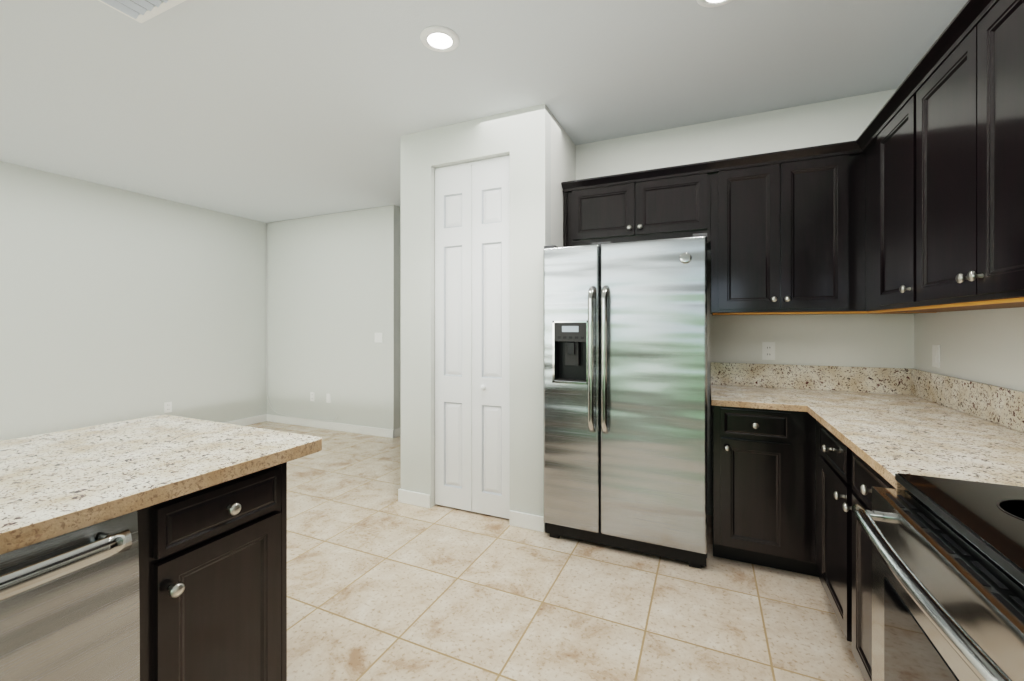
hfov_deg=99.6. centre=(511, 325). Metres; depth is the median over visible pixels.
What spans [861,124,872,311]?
upper cabinet
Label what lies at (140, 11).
ceiling vent
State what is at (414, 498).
baseboard
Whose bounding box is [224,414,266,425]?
baseboard
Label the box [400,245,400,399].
wall
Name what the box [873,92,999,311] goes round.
upper cabinet
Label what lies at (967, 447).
countertop
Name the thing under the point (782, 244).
upper cabinet
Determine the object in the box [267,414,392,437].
baseboard
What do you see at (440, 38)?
recessed light
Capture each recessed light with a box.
[420,26,458,51]
[696,0,731,6]
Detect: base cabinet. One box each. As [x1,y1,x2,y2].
[712,406,793,571]
[810,418,904,680]
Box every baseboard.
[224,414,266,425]
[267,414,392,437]
[393,428,400,437]
[398,489,429,507]
[510,510,544,531]
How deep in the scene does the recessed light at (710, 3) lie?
1.86 m
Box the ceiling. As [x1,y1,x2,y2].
[0,0,967,244]
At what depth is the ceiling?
2.43 m
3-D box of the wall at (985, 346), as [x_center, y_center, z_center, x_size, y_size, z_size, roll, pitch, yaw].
[1.029,-0.050,-0.540,0.120,2.700,6.903,0,0,24]
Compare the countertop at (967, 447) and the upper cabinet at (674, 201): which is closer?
the countertop at (967, 447)
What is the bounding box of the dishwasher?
[0,511,139,680]
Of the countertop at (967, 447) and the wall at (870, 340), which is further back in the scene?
the wall at (870, 340)
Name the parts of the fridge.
door, trim, door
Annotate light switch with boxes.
[375,333,382,342]
[932,345,939,367]
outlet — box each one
[164,402,171,412]
[310,392,314,400]
[326,393,330,402]
[762,342,774,359]
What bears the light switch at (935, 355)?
attached to the wall at (985, 346)
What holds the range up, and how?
on the floor
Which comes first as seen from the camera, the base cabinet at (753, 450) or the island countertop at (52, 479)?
the island countertop at (52, 479)
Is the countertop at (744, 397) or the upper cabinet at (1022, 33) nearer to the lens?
the upper cabinet at (1022, 33)
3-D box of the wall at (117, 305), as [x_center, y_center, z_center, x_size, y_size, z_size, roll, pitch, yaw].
[-4.926,-0.050,2.553,0.120,2.700,7.640,0,0,24]
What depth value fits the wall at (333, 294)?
5.37 m
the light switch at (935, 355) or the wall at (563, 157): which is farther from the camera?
the wall at (563, 157)
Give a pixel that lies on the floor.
(383, 584)
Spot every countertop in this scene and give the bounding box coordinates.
[0,415,321,542]
[710,382,969,413]
[806,406,1023,489]
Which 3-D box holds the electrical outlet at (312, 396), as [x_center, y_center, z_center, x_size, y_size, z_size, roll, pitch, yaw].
[-2.557,0.910,5.539,0.072,0.116,0.007,0,0,24]
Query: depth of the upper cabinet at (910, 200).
1.43 m
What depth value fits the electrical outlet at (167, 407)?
4.81 m
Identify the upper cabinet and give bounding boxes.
[561,161,712,249]
[709,141,852,314]
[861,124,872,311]
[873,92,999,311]
[901,0,1023,311]
[1021,32,1023,243]
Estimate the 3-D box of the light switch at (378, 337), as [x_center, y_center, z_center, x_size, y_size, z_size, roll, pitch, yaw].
[-1.573,0.140,5.094,0.118,0.116,0.008,0,0,24]
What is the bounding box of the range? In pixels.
[852,473,1023,680]
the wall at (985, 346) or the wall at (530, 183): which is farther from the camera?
the wall at (530, 183)
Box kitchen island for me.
[0,451,303,680]
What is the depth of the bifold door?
2.99 m
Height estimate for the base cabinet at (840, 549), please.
0.868 m
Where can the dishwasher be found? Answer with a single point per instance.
(69, 606)
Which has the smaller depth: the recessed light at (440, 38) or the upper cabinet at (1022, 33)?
the upper cabinet at (1022, 33)
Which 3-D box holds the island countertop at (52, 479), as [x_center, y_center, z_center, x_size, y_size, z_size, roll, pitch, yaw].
[-1.645,0.421,0.586,1.000,0.042,2.554,0,0,24]
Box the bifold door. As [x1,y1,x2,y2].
[435,155,509,518]
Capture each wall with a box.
[0,161,266,440]
[267,205,399,429]
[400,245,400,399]
[401,104,550,515]
[551,112,575,246]
[576,89,913,514]
[914,307,1023,390]
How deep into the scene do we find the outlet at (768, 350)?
2.82 m
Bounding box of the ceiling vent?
[98,0,185,22]
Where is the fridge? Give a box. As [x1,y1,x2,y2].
[543,233,706,568]
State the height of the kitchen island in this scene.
0.868 m
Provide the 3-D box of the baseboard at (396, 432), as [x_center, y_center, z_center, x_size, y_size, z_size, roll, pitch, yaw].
[-1.343,1.252,5.054,0.013,0.095,0.133,0,0,24]
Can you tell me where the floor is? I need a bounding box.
[246,400,864,680]
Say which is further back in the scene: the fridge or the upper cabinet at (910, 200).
the fridge
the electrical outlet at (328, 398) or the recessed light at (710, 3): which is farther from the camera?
the electrical outlet at (328, 398)
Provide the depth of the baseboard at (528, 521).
2.76 m

